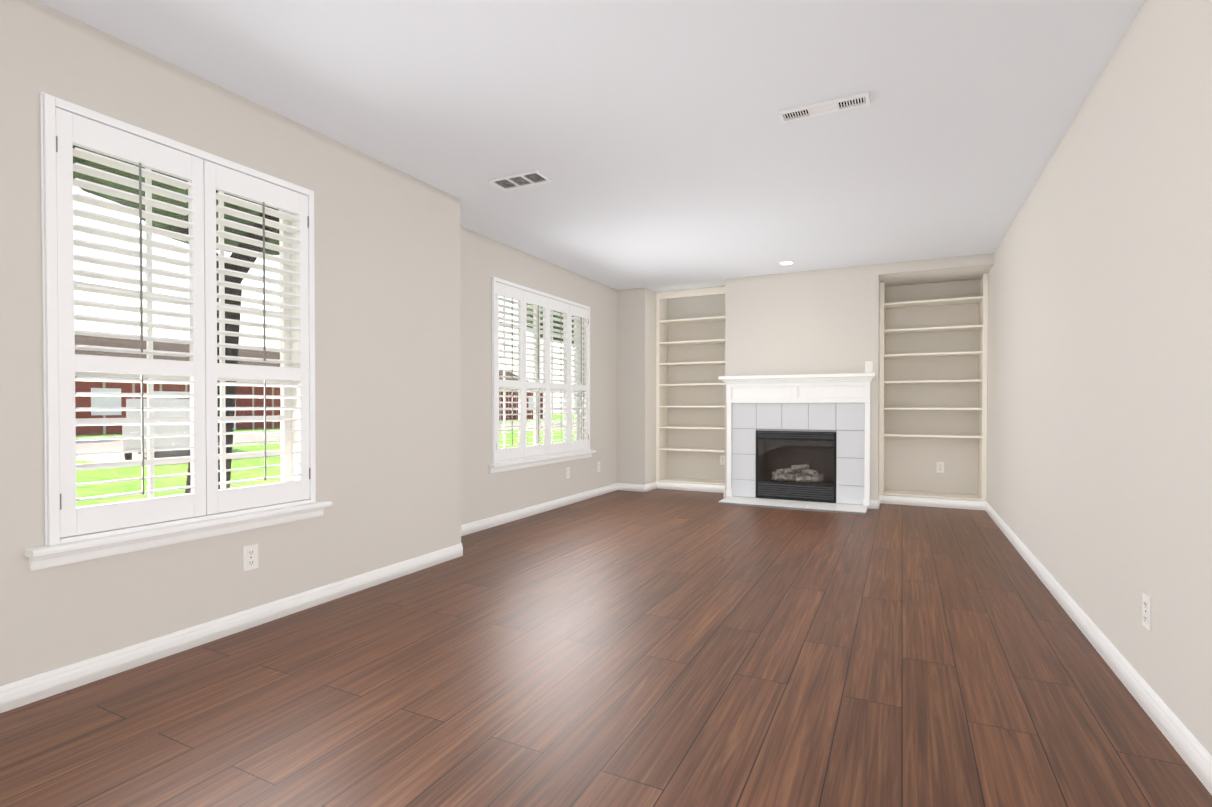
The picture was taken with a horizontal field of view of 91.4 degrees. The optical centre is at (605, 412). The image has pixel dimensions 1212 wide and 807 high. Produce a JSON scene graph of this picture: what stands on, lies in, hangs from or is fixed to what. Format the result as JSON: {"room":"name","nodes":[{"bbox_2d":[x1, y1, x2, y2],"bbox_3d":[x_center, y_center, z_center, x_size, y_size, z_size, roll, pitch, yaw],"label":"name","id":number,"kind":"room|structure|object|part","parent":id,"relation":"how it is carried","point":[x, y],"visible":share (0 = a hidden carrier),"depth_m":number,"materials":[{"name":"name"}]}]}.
{"room":"living room","nodes":[
{"label":"living room","id":0,"kind":"room"},
{"bbox_2d":[0,0,460,685],"bbox_3d":[-2.375,-0.210,1.474,0.160,2.440,5.850,0,1,27],"label":"wall","id":1,"kind":"structure","parent":0,"point":[388,374],"depth_m":2.80,"materials":[{"name":"white paint"}]},
{"bbox_2d":[40,92,315,545],"bbox_3d":[-1.798,-0.333,2.587,0.194,1.591,1.072,0,1,27],"label":"window shutters","id":2,"kind":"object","parent":1,"relation":"in","point":[204,174],"depth_m":2.46,"materials":[{"name":"white wood"}]},
{"bbox_3d":[-1.845,-0.331,2.611,0.003,1.491,0.966,0,1,27],"label":"glass","id":3,"kind":"part","parent":2,"relation":"part of","materials":[{"name":"clear glass"}]},
{"bbox_2d":[56,136,310,509],"bbox_3d":[-1.726,-0.324,2.551,0.004,1.327,1.004,0,1,27],"label":"window hinges","id":4,"kind":"object","parent":2,"relation":"attached to","point":[308,227],"visible":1,"depth_m":2.11,"materials":[{"name":"grey metal"}]},
{"bbox_3d":[-1.836,-0.331,2.606,0.110,1.515,0.990,0,1,27],"label":"window sash","id":5,"kind":"part","parent":2,"relation":"part of","materials":[{"name":"white wood"}]},
{"bbox_2d":[139,163,266,494],"bbox_3d":[-1.707,-0.330,2.542,0.006,1.298,0.506,0,1,27],"label":"rods","id":6,"kind":"object","parent":2,"relation":"attached to","point":[141,320],"visible":0.96,"depth_m":2.32,"materials":[{"name":"grey wood"}]},
{"bbox_2d":[24,500,331,570],"bbox_3d":[-1.712,0.502,2.554,0.068,0.078,1.180,0,1,27],"label":"window sill","id":7,"kind":"structure","parent":1,"relation":"attached to","point":[43,557],"depth_m":2.39,"materials":[{"name":"white wood"}]},
{"bbox_2d":[0,543,462,712],"bbox_3d":[-2.297,0.968,1.449,0.014,0.086,5.850,0,1,27],"label":"baseboard","id":8,"kind":"structure","parent":1,"relation":"attached to","point":[19,693],"depth_m":2.52,"materials":[{"name":"white wood"}]},
{"bbox_2d":[243,543,257,570],"bbox_3d":[-1.649,0.670,2.748,0.008,0.114,0.070,0,1,27],"label":"electrical outlet","id":9,"kind":"object","parent":1,"relation":"attached to","point":[250,557],"visible":1,"depth_m":2.74,"materials":[{"name":"white plastic"}]},
{"bbox_2d":[460,227,616,524],"bbox_3d":[-0.539,-0.264,6.062,0.160,2.440,4.320,0,1,27],"label":"wall","id":10,"kind":"structure","parent":0,"point":[484,492],"depth_m":5.31,"materials":[{"name":"white paint"}]},
{"bbox_2d":[461,483,617,535],"bbox_3d":[-0.606,0.917,5.746,0.014,0.086,3.350,0,1,27],"label":"baseboard","id":11,"kind":"structure","parent":10,"relation":"attached to","point":[482,524],"depth_m":5.55,"materials":[{"name":"white wood"}]},
{"bbox_2d":[491,276,589,463],"bbox_3d":[-0.637,-0.371,5.825,0.194,1.591,1.742,0,1,27],"label":"window shutters","id":12,"kind":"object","parent":10,"relation":"in","point":[523,296],"depth_m":5.75,"materials":[{"name":"white wood"}]},
{"bbox_3d":[-0.684,-0.369,5.848,0.003,1.491,1.636,0,1,27],"label":"glass","id":13,"kind":"part","parent":12,"relation":"part of","materials":[{"name":"clear glass"}]},
{"bbox_3d":[-0.675,-0.369,5.844,0.110,1.515,1.660,0,1,27],"label":"window sash","id":14,"kind":"part","parent":12,"relation":"part of","materials":[{"name":"white wood"}]},
{"bbox_2d":[512,298,581,445],"bbox_3d":[-0.546,-0.367,5.779,0.006,1.299,1.258,0,1,27],"label":"rods","id":15,"kind":"object","parent":12,"relation":"attached to","point":[538,378],"visible":0.96,"depth_m":5.59,"materials":[{"name":"grey wood"}]},
{"bbox_2d":[488,450,595,473],"bbox_3d":[-0.551,0.464,5.791,0.068,0.078,1.850,0,1,27],"label":"window sill","id":16,"kind":"structure","parent":10,"relation":"attached to","point":[509,466],"depth_m":5.59,"materials":[{"name":"white wood"}]},
{"bbox_2d":[566,467,569,478],"bbox_3d":[-0.396,0.625,6.169,0.008,0.114,0.070,0,1,27],"label":"electrical outlet","id":17,"kind":"object","parent":10,"relation":"attached to","point":[567,472],"visible":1,"depth_m":6.17,"materials":[{"name":"white plastic"}]},
{"bbox_2d":[597,462,599,471],"bbox_3d":[-0.083,0.618,6.795,0.008,0.114,0.070,0,1,27],"label":"electrical outlet","id":18,"kind":"object","parent":10,"relation":"attached to","point":[598,466],"visible":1,"depth_m":6.79,"materials":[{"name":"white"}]},
{"bbox_2d":[36,0,1144,292],"bbox_3d":[-0.047,-1.492,2.531,4.185,0.100,10.170,0,1,27],"label":"ceiling","id":19,"kind":"structure","parent":0,"point":[660,144],"depth_m":2.78,"materials":[{"name":"white paint"}]},
{"bbox_2d":[488,170,551,190],"bbox_3d":[-0.537,-1.450,3.693,0.360,0.012,0.175,0,1,27],"label":"ceiling vent","id":20,"kind":"object","parent":19,"relation":"in","point":[521,180],"visible":1,"depth_m":3.69,"materials":[{"name":"white metal"}]},
{"bbox_2d":[779,261,793,264],"bbox_3d":[1.778,-1.477,5.828,0.150,0.007,0.150,0,1,27],"label":"recessed light","id":21,"kind":"object","parent":19,"relation":"in","point":[786,262],"visible":0.98,"depth_m":5.81,"materials":[{"name":"white"}]},
{"bbox_2d":[778,92,869,122],"bbox_3d":[1.026,-1.439,2.794,0.400,0.012,0.105,0,1,27],"label":"ceiling vent","id":22,"kind":"object","parent":19,"relation":"in","point":[829,106],"visible":1,"depth_m":2.78,"materials":[{"name":"white metal"}]},
{"bbox_2d":[0,488,1211,806],"bbox_3d":[-0.047,1.048,2.561,4.185,0.100,10.170,0,1,27],"label":"floor","id":23,"kind":"structure","parent":0,"point":[660,648],"depth_m":2.14,"materials":[{"name":"brown wood"}]},
{"bbox_2d":[617,288,655,484],"bbox_3d":[0.448,-0.280,7.441,0.370,2.440,0.650,0,1,27],"label":"wall pier","id":24,"kind":"object","parent":23,"relation":"on","point":[636,385],"visible":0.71,"depth_m":7.16,"materials":[{"name":"white paint"}]},
{"bbox_2d":[617,483,644,491],"bbox_3d":[0.299,0.900,7.158,0.370,0.086,0.014,0,1,27],"label":"baseboard","id":25,"kind":"structure","parent":24,"relation":"attached to","point":[632,487],"depth_m":7.15,"materials":[{"name":"white wood"}]},
{"bbox_2d":[645,482,656,491],"bbox_3d":[0.552,0.899,7.235,0.014,0.086,0.350,0,1,27],"label":"baseboard","id":26,"kind":"structure","parent":24,"relation":"attached to","point":[650,486],"depth_m":7.20,"materials":[{"name":"white wood"}]},
{"bbox_2d":[656,286,724,485],"bbox_3d":[1.127,-0.277,7.290,0.978,2.438,0.310,0,1,27],"label":"shelves","id":27,"kind":"object","parent":23,"relation":"on","point":[690,386],"visible":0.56,"depth_m":7.42,"materials":[{"name":"white paint"}]},
{"bbox_2d":[656,481,724,492],"bbox_3d":[1.059,0.900,7.169,0.980,0.086,0.014,0,1,27],"label":"baseboard","id":28,"kind":"structure","parent":27,"relation":"attached to","point":[693,487],"depth_m":7.18,"materials":[{"name":"white wood"}]},
{"bbox_2d":[720,455,724,464],"bbox_3d":[1.441,0.582,7.302,0.070,0.114,0.008,0,1,27],"label":"outlet","id":29,"kind":"object","parent":27,"relation":"attached to","point":[722,459],"visible":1,"depth_m":7.30,"materials":[{"name":"white plastic"}]},
{"bbox_2d":[718,496,867,514],"bbox_3d":[1.907,0.942,6.082,1.430,0.028,0.418,0,1,27],"label":"hearth","id":30,"kind":"object","parent":23,"relation":"on","point":[804,505],"visible":0.96,"depth_m":6.01,"materials":[{"name":"grey tile"}]},
{"bbox_2d":[719,373,875,508],"bbox_3d":[2.032,0.278,6.324,1.550,1.350,0.522,0,1,27],"label":"fireplace","id":31,"kind":"object","parent":23,"relation":"on","point":[802,437],"visible":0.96,"depth_m":6.27,"materials":[{"name":"grey tile"}]},
{"bbox_3d":[1.999,0.516,6.259,0.770,0.455,0.003,0,1,27],"label":"glass","id":32,"kind":"part","parent":31,"relation":"part of","materials":[{"name":"clear glass"}]},
{"bbox_2d":[879,273,987,501],"bbox_3d":[3.385,-0.210,6.167,0.963,2.330,0.298,0,1,27],"label":"shelves","id":33,"kind":"object","parent":23,"relation":"on","point":[933,374],"visible":0.9,"depth_m":6.24,"materials":[{"name":"white paint"}]},
{"bbox_2d":[936,462,943,472],"bbox_3d":[3.533,0.574,6.255,0.070,0.114,0.008,0,1,27],"label":"outlet","id":34,"kind":"object","parent":33,"relation":"attached to","point":[940,467],"visible":1,"depth_m":6.25,"materials":[{"name":"white plastic"}]},
{"bbox_2d":[725,264,879,504],"bbox_3d":[2.174,-0.270,6.556,1.550,2.440,0.690,0,1,27],"label":"wall","id":35,"kind":"structure","parent":0,"point":[824,321],"depth_m":6.19,"materials":[{"name":"white paint"}]},
{"bbox_2d":[865,361,872,372],"bbox_3d":[2.632,-0.462,5.928,0.070,0.114,0.018,0,1,27],"label":"light switch","id":36,"kind":"object","parent":35,"relation":"attached to","point":[868,366],"visible":1,"depth_m":5.93,"materials":[{"name":"white plastic"}]},
{"bbox_2d":[870,500,876,508],"bbox_3d":[2.679,0.915,5.923,0.068,0.086,0.014,0,1,27],"label":"baseboard","id":37,"kind":"structure","parent":35,"relation":"attached to","point":[873,504],"depth_m":5.92,"materials":[{"name":"white wood"}]},
{"bbox_2d":[877,496,879,508],"bbox_3d":[2.806,0.913,6.085,0.014,0.086,0.390,0,1,27],"label":"baseboard","id":38,"kind":"structure","parent":35,"relation":"attached to","point":[878,502],"depth_m":5.91,"materials":[{"name":"white wood"}]},
{"bbox_2d":[879,495,985,509],"bbox_3d":[3.315,0.914,6.041,0.965,0.086,0.014,0,1,27],"label":"baseboard","id":39,"kind":"structure","parent":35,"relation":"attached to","point":[942,503],"depth_m":6.03,"materials":[{"name":"white wood"}]},
{"bbox_2d":[888,279,977,286],"bbox_3d":[2.192,-0.275,7.022,3.865,2.440,0.160,0,1,27],"label":"wall","id":40,"kind":"structure","parent":0,"point":[937,282],"depth_m":6.26,"materials":[{"name":"white paint"}]},
{"bbox_2d":[879,253,993,286],"bbox_3d":[3.299,-1.430,5.981,0.965,0.105,0.686,0,1,27],"label":"wall","id":41,"kind":"structure","parent":0,"point":[960,268],"depth_m":5.79,"materials":[{"name":"white paint"}]},
{"bbox_2d":[986,0,1211,755],"bbox_3d":[1.753,-0.212,1.646,0.160,2.440,10.170,0,1,27],"label":"wall","id":42,"kind":"structure","parent":0,"point":[1099,436],"depth_m":2.22,"materials":[{"name":"white paint"}]},
{"bbox_2d":[985,502,1211,794],"bbox_3d":[1.608,0.966,1.564,0.014,0.086,9.550,0,1,27],"label":"baseboard","id":43,"kind":"structure","parent":42,"relation":"attached to","point":[1192,751],"depth_m":2.14,"materials":[{"name":"white wood"}]},
{"bbox_2d":[1142,592,1151,631],"bbox_3d":[1.836,0.674,2.011,0.008,0.114,0.070,0,1,27],"label":"electrical outlet","id":44,"kind":"object","parent":42,"relation":"attached to","point":[1146,611],"visible":1,"depth_m":2.00,"materials":[{"name":"white plastic"}]},
{"label":"outside","id":45,"kind":"structure","parent":0,"visible":0},
{"bbox_2d":[76,414,573,506],"bbox_3d":[-30.639,1.071,42.996,86.670,0.200,130.000,0,1,27],"label":"lawn","id":46,"kind":"structure","parent":45,"point":[164,482],"depth_m":12.77,"materials":[{"name":"green plant"}]},
{"bbox_2d":[73,145,278,493],"bbox_3d":[-3.768,-1.731,5.870,5.011,6.258,4.725,0,1,27],"label":"tree","id":47,"kind":"object","parent":46,"relation":"on","point":[229,339],"depth_m":5.79,"materials":[{"name":"black plant"}]},
{"bbox_2d":[75,335,279,435],"bbox_3d":[-29.151,-1.854,36.626,12.000,5.800,21.000,0,1,27],"label":"house","id":48,"kind":"structure","parent":46,"relation":"on","point":[114,387],"depth_m":33.68,"materials":[{"name":"brick"}]},
{"bbox_2d":[76,426,573,465],"bbox_3d":[-4.287,1.152,26.572,15.500,0.025,27.800,0,1,27],"label":"driveway","id":49,"kind":"structure","parent":46,"relation":"on","point":[159,454],"depth_m":17.37,"materials":[{"name":"grey concrete"}]},
{"bbox_2d":[122,399,189,460],"bbox_3d":[-12.736,0.423,17.365,1.860,1.650,4.620,0,1,-33],"label":"car","id":50,"kind":"object","parent":49,"relation":"on","point":[167,428],"depth_m":15.52,"materials":[{"name":"grey paint"}]},
{"bbox_2d":[76,420,573,451],"bbox_3d":[-13.275,1.063,34.310,7.500,0.020,130.000,0,1,27],"label":"street","id":51,"kind":"structure","parent":46,"relation":"on","point":[113,443],"depth_m":25.00,"materials":[{"name":"grey concrete"}]},
{"bbox_2d":[499,371,542,419],"bbox_3d":[-17.072,-2.139,60.772,12.000,5.800,23.000,0,1,27],"label":"house","id":52,"kind":"structure","parent":46,"relation":"on","point":[509,405],"depth_m":63.43,"materials":[{"name":"brick"}]},
{"bbox_2d":[527,304,573,347],"bbox_3d":[-0.350,-2.942,24.727,7.116,8.236,6.921,0,1,27],"label":"tree","id":53,"kind":"object","parent":46,"relation":"on","point":[554,327],"depth_m":22.43,"materials":[{"name":"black plant"}]}
]}

